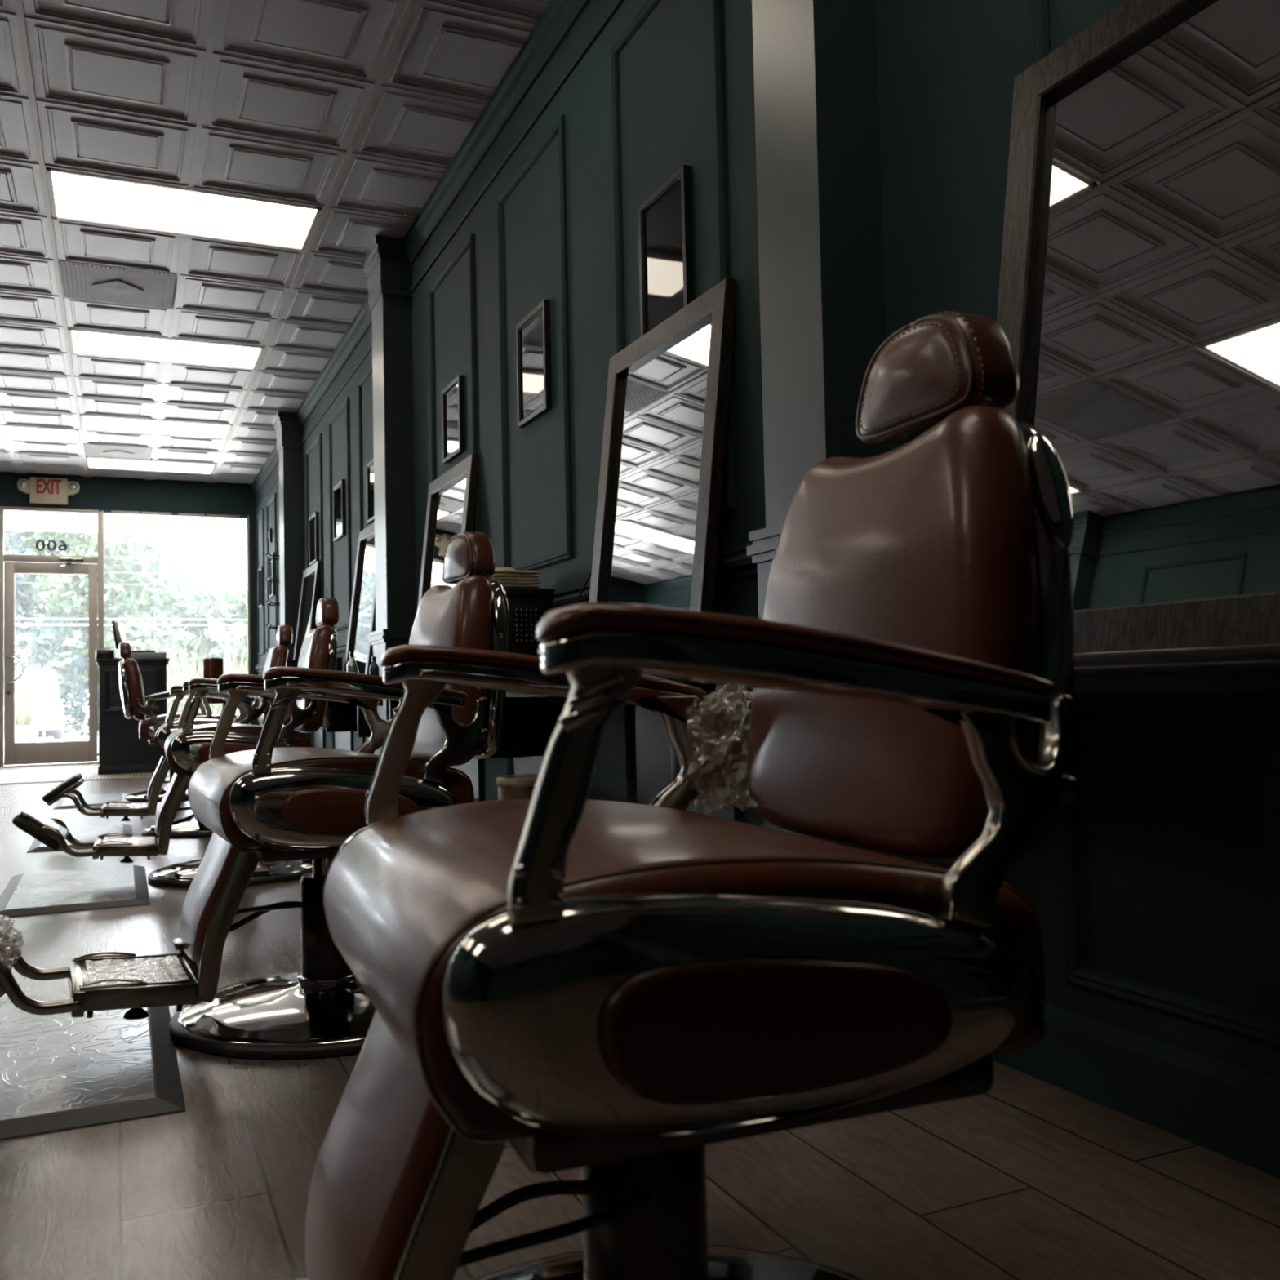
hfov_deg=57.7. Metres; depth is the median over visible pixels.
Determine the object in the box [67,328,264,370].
recessed light
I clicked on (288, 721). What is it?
wall shelf
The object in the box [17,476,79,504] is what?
exit sign
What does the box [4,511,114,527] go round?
roof canopy
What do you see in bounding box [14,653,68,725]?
ornamental grass
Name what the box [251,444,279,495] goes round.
trim
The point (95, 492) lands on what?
wall
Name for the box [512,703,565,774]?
trim
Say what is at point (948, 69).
wall
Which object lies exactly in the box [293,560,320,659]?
wall mirror
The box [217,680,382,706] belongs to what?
armrest
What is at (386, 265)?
pillar
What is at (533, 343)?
picture frame
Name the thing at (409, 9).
trim
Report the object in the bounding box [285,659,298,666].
storage box
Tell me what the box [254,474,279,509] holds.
trim
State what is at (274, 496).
trim
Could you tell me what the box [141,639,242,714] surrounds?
ornamental grass
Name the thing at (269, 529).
thermostat
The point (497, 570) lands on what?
towel
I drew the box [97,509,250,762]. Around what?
window
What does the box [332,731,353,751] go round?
trim
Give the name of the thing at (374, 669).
bottle
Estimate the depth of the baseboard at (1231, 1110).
1.69 m
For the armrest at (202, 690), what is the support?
on the barber chair at (186, 748)
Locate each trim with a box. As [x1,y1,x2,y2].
[0,775,168,784]
[13,0,417,483]
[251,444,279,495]
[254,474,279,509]
[254,662,265,671]
[256,508,265,655]
[266,493,277,650]
[296,296,372,427]
[300,342,372,445]
[306,432,324,598]
[308,728,325,747]
[311,728,322,747]
[328,396,351,631]
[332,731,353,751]
[334,731,351,751]
[337,643,346,656]
[358,364,372,531]
[403,0,590,264]
[410,0,624,293]
[411,542,757,628]
[429,233,479,532]
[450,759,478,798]
[474,759,484,802]
[497,114,573,570]
[506,697,568,774]
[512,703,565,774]
[610,0,735,512]
[624,704,743,822]
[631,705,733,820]
[1030,0,1050,65]
[1059,693,1279,1046]
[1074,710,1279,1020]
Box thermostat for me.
[268,528,271,542]
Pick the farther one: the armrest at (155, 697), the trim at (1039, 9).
the armrest at (155, 697)
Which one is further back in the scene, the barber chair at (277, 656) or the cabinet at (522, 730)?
the barber chair at (277, 656)
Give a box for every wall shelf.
[282,717,291,724]
[325,701,370,737]
[388,699,399,719]
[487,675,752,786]
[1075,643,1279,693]
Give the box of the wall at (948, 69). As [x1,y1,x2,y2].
[256,0,1279,1077]
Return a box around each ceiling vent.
[58,262,175,308]
[83,444,152,460]
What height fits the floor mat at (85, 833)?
0.017 m
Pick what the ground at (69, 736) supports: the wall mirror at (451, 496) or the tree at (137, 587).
the tree at (137, 587)
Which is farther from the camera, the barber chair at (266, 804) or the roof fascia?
the roof fascia
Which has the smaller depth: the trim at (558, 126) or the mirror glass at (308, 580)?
the trim at (558, 126)
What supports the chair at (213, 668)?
on the floor
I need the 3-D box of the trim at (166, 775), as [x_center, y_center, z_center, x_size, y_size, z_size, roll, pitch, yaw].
[-5.120,1.146,9.220,4.600,0.010,0.040,0,-3,-24]
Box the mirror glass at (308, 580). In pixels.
[297,573,315,659]
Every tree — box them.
[4,518,168,729]
[4,529,88,690]
[19,525,212,704]
[158,581,226,702]
[166,582,247,678]
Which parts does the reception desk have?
carved panel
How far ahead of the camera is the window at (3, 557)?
11.93 m
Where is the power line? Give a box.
[14,617,247,625]
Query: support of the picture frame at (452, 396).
attached to the wall at (948, 69)
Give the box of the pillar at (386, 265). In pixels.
[361,235,416,755]
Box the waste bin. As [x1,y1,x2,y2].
[496,773,539,799]
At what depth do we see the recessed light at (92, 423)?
10.07 m
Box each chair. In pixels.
[0,531,509,1058]
[12,597,338,887]
[42,625,292,837]
[118,642,217,801]
[203,657,236,719]
[295,311,1080,1279]
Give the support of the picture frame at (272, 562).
attached to the wall at (948, 69)
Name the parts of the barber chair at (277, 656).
footboard, lock knob, tread plate, pump lever, rail, arm post, arm post, panel, seat, armrest, backrest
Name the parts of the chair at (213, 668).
backrest, seat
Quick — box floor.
[0,761,1279,1279]
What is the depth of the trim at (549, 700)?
4.14 m
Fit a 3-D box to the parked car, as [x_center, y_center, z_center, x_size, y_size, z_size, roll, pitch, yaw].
[-12.128,1.207,22.250,1.800,1.360,4.079,0,-3,-30]
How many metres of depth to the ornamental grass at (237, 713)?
14.07 m
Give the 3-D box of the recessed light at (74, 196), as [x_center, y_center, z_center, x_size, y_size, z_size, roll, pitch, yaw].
[-2.196,-2.083,5.630,1.191,0.033,0.582,0,-3,-24]
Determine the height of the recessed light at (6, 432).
0.033 m
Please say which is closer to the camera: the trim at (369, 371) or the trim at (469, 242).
the trim at (469, 242)
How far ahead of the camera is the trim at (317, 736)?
8.98 m
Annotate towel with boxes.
[488,573,541,579]
[489,577,538,581]
[493,567,540,574]
[496,580,540,584]
[502,584,541,588]
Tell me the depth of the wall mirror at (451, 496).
5.31 m
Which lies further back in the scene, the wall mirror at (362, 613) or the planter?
the planter
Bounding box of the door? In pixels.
[4,556,97,764]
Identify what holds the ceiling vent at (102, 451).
in the ceiling at (261, 99)
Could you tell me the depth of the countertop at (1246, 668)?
1.27 m
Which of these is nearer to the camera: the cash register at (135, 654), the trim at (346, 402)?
the trim at (346, 402)
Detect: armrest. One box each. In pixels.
[145,693,187,701]
[170,688,254,701]
[183,684,262,697]
[189,683,302,699]
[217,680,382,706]
[263,675,464,707]
[382,659,701,712]
[538,629,1051,723]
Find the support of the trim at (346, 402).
attached to the wall at (948, 69)
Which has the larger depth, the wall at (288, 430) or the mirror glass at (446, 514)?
the wall at (288, 430)
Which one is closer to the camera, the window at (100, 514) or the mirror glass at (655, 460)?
the mirror glass at (655, 460)
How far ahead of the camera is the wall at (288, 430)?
9.65 m
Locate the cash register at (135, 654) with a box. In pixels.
[120,650,166,658]
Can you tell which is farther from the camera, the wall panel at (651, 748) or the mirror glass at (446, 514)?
the mirror glass at (446, 514)
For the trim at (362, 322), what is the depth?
7.95 m
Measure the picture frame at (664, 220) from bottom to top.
0.400 m
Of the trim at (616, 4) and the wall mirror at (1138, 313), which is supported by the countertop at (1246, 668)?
the wall mirror at (1138, 313)
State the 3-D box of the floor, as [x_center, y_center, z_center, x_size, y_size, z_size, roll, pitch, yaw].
[-2.870,0.944,4.205,4.800,0.104,17.300,0,-3,-24]
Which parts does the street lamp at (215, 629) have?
globe, post, globe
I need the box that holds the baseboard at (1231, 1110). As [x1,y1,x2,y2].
[991,1001,1279,1178]
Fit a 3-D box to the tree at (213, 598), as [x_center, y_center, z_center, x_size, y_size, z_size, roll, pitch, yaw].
[-10.945,0.310,27.776,3.445,3.584,3.616,0,-3,-24]
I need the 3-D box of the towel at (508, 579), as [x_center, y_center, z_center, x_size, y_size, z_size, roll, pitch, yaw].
[-0.468,-0.204,4.080,0.173,0.014,0.238,0,-3,-24]
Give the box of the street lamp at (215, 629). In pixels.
[208,622,246,673]
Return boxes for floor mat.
[0,865,150,918]
[0,991,186,1141]
[26,823,133,853]
[52,792,129,809]
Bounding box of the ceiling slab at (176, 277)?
[44,166,303,467]
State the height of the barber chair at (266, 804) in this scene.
1.014 m
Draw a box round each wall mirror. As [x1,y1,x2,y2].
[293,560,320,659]
[343,521,375,674]
[417,453,478,610]
[589,277,736,613]
[996,0,1279,653]
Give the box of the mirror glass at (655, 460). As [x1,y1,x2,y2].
[603,317,711,610]
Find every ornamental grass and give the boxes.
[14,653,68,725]
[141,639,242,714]
[166,659,203,713]
[169,662,242,714]
[180,643,247,721]
[224,652,246,711]
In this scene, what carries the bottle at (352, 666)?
on the wall shelf at (346, 717)
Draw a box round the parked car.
[14,667,65,738]
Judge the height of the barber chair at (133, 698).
1.032 m
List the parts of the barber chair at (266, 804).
tread plate, footboard, lock knob, tread plate, rail, rail, arm post, pump lever, armrest, arm post, recline lever, seat frame, seat, panel, armrest, backrest, hinge knob, hinge knob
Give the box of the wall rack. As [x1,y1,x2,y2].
[265,542,279,652]
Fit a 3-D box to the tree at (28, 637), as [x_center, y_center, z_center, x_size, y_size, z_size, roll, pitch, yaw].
[-13.282,-0.649,23.137,4.344,5.210,3.372,-1,-2,-16]
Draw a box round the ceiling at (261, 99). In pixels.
[0,0,551,484]
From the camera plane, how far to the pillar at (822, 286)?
2.32 m
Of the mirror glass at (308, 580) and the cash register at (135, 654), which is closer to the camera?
the mirror glass at (308, 580)
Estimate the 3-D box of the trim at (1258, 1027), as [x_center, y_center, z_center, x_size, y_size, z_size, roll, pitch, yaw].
[0.826,0.301,1.562,0.016,0.470,0.700,0,-3,-24]
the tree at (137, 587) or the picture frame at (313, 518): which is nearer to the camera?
the picture frame at (313, 518)
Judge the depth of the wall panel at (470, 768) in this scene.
5.03 m
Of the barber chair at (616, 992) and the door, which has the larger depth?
the door
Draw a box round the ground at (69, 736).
[36,709,215,742]
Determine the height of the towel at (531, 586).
0.014 m
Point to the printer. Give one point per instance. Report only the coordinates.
(107, 652)
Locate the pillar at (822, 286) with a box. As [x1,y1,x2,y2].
[746,0,907,859]
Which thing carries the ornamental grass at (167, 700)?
on the ground at (69, 736)
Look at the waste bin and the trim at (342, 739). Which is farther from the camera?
the trim at (342, 739)
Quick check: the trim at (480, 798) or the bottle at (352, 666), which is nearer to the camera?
the trim at (480, 798)
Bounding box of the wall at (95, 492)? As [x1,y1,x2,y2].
[0,471,257,724]
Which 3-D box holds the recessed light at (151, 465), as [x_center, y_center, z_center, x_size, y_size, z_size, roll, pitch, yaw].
[-4.937,-1.772,11.742,1.191,0.033,0.582,0,-3,-24]
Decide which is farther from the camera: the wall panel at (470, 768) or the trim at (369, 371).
the trim at (369, 371)
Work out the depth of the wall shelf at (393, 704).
5.64 m
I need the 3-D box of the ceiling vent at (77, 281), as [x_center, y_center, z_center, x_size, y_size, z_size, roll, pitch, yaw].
[-2.972,-2.011,6.616,0.586,0.028,0.586,0,-3,-24]
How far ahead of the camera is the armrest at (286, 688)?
2.13 m
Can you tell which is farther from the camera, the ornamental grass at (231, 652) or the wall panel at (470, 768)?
the ornamental grass at (231, 652)
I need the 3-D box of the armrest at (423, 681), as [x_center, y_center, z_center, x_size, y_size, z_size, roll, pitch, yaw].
[-0.103,0.055,1.327,0.376,0.067,0.067,0,-3,-22]
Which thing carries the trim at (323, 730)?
attached to the wall at (948, 69)
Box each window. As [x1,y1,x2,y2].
[0,506,97,766]
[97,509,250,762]
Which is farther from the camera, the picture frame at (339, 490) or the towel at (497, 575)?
the picture frame at (339, 490)
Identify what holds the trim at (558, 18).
attached to the wall at (948, 69)
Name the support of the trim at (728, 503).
attached to the wall at (948, 69)
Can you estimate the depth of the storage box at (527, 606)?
3.96 m
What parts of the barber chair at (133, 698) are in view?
backrest, seat frame, armrest, seat, panel, arm post, arm post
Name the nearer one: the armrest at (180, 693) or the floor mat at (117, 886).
the floor mat at (117, 886)
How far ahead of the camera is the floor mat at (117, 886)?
3.92 m
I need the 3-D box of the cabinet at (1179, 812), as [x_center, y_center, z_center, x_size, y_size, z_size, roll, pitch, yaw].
[0.832,0.301,1.565,0.003,0.410,0.640,0,-3,-24]
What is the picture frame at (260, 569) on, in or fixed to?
attached to the wall at (948, 69)
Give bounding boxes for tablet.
[111,621,126,658]
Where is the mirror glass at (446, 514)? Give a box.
[426,475,466,591]
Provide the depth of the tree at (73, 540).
26.60 m
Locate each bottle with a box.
[346,651,357,672]
[368,656,379,675]
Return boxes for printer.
[95,647,114,658]
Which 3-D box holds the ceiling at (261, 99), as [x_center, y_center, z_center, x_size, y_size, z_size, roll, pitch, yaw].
[-2.945,-2.113,4.292,4.555,0.012,17.069,0,-3,-24]
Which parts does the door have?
handle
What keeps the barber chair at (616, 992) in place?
on the floor
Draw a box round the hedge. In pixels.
[37,672,235,737]
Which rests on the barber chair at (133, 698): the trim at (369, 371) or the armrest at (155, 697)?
the armrest at (155, 697)
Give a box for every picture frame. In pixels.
[257,566,262,608]
[268,552,275,597]
[308,511,319,565]
[333,479,346,542]
[366,457,374,524]
[441,374,464,463]
[515,299,551,427]
[637,164,693,336]
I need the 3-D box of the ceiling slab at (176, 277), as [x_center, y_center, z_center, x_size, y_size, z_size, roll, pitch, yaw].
[-2.941,-2.246,4.336,4.800,0.120,17.300,0,-3,-24]
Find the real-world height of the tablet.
0.337 m
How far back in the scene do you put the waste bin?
3.78 m
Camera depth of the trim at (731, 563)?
2.89 m
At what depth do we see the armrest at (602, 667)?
0.73 m
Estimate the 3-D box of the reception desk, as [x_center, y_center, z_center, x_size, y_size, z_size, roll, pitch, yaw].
[-4.585,0.683,10.504,0.600,1.015,0.590,0,-3,-24]
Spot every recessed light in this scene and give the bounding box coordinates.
[0,424,80,444]
[45,166,322,251]
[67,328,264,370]
[80,414,232,439]
[85,455,216,474]
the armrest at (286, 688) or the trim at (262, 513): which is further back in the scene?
the trim at (262, 513)
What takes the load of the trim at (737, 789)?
attached to the wall at (948, 69)
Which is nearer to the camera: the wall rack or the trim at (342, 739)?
the trim at (342, 739)
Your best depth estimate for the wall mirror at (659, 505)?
3.12 m
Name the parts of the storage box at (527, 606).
door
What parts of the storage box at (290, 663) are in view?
lid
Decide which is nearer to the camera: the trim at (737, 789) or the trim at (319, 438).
the trim at (737, 789)
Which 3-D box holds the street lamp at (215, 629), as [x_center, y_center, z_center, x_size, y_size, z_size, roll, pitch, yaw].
[-6.704,0.675,18.902,0.580,1.910,0.240,0,-3,-24]
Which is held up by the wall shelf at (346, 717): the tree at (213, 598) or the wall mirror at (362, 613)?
the wall mirror at (362, 613)
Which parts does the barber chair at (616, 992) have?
panel, arm post, pump lever, rail, armrest, recline lever, arm post, seat, panel, hinge knob, seat frame, armrest, backrest, headrest rod, hinge knob, hinge knob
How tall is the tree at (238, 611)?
3.357 m
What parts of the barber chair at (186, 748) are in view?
footboard, tread plate, lock knob, tread plate, pump lever, rail, recline lever, armrest, arm post, seat frame, arm post, armrest, panel, seat, backrest, hinge knob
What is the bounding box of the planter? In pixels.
[14,724,40,742]
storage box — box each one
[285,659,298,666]
[335,657,342,671]
[504,587,555,656]
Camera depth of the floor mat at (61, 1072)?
2.02 m
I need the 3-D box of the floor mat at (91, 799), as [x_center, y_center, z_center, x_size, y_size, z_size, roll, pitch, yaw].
[-3.543,1.038,7.525,0.430,0.017,0.890,0,-3,-24]
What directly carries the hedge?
on the ground at (69, 736)
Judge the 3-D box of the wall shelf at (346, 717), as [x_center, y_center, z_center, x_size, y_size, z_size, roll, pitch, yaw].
[-1.748,0.426,6.902,0.338,0.270,1.350,0,-3,-24]
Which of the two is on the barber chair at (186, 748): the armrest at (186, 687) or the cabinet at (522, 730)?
the armrest at (186, 687)
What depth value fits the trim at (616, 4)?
4.30 m
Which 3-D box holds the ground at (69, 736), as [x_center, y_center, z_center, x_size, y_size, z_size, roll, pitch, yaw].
[-19.138,2.977,42.672,60.000,0.200,66.290,0,-3,-24]
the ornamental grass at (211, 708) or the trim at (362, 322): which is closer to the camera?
the trim at (362, 322)
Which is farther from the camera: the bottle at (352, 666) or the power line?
the power line
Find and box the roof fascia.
[4,524,114,533]
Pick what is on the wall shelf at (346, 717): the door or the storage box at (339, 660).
the storage box at (339, 660)
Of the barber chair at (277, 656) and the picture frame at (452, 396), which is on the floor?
the barber chair at (277, 656)
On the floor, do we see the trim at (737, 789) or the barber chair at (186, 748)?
the barber chair at (186, 748)
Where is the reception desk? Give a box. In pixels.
[95,657,169,774]
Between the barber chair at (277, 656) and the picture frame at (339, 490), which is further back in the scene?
the picture frame at (339, 490)
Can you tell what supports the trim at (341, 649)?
attached to the wall at (948, 69)
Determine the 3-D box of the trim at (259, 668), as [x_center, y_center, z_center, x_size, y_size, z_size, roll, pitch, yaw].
[-3.591,0.242,11.381,0.034,0.075,3.215,0,-3,-24]
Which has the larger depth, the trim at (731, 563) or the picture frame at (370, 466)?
the picture frame at (370, 466)
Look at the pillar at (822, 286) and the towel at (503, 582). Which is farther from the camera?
the towel at (503, 582)

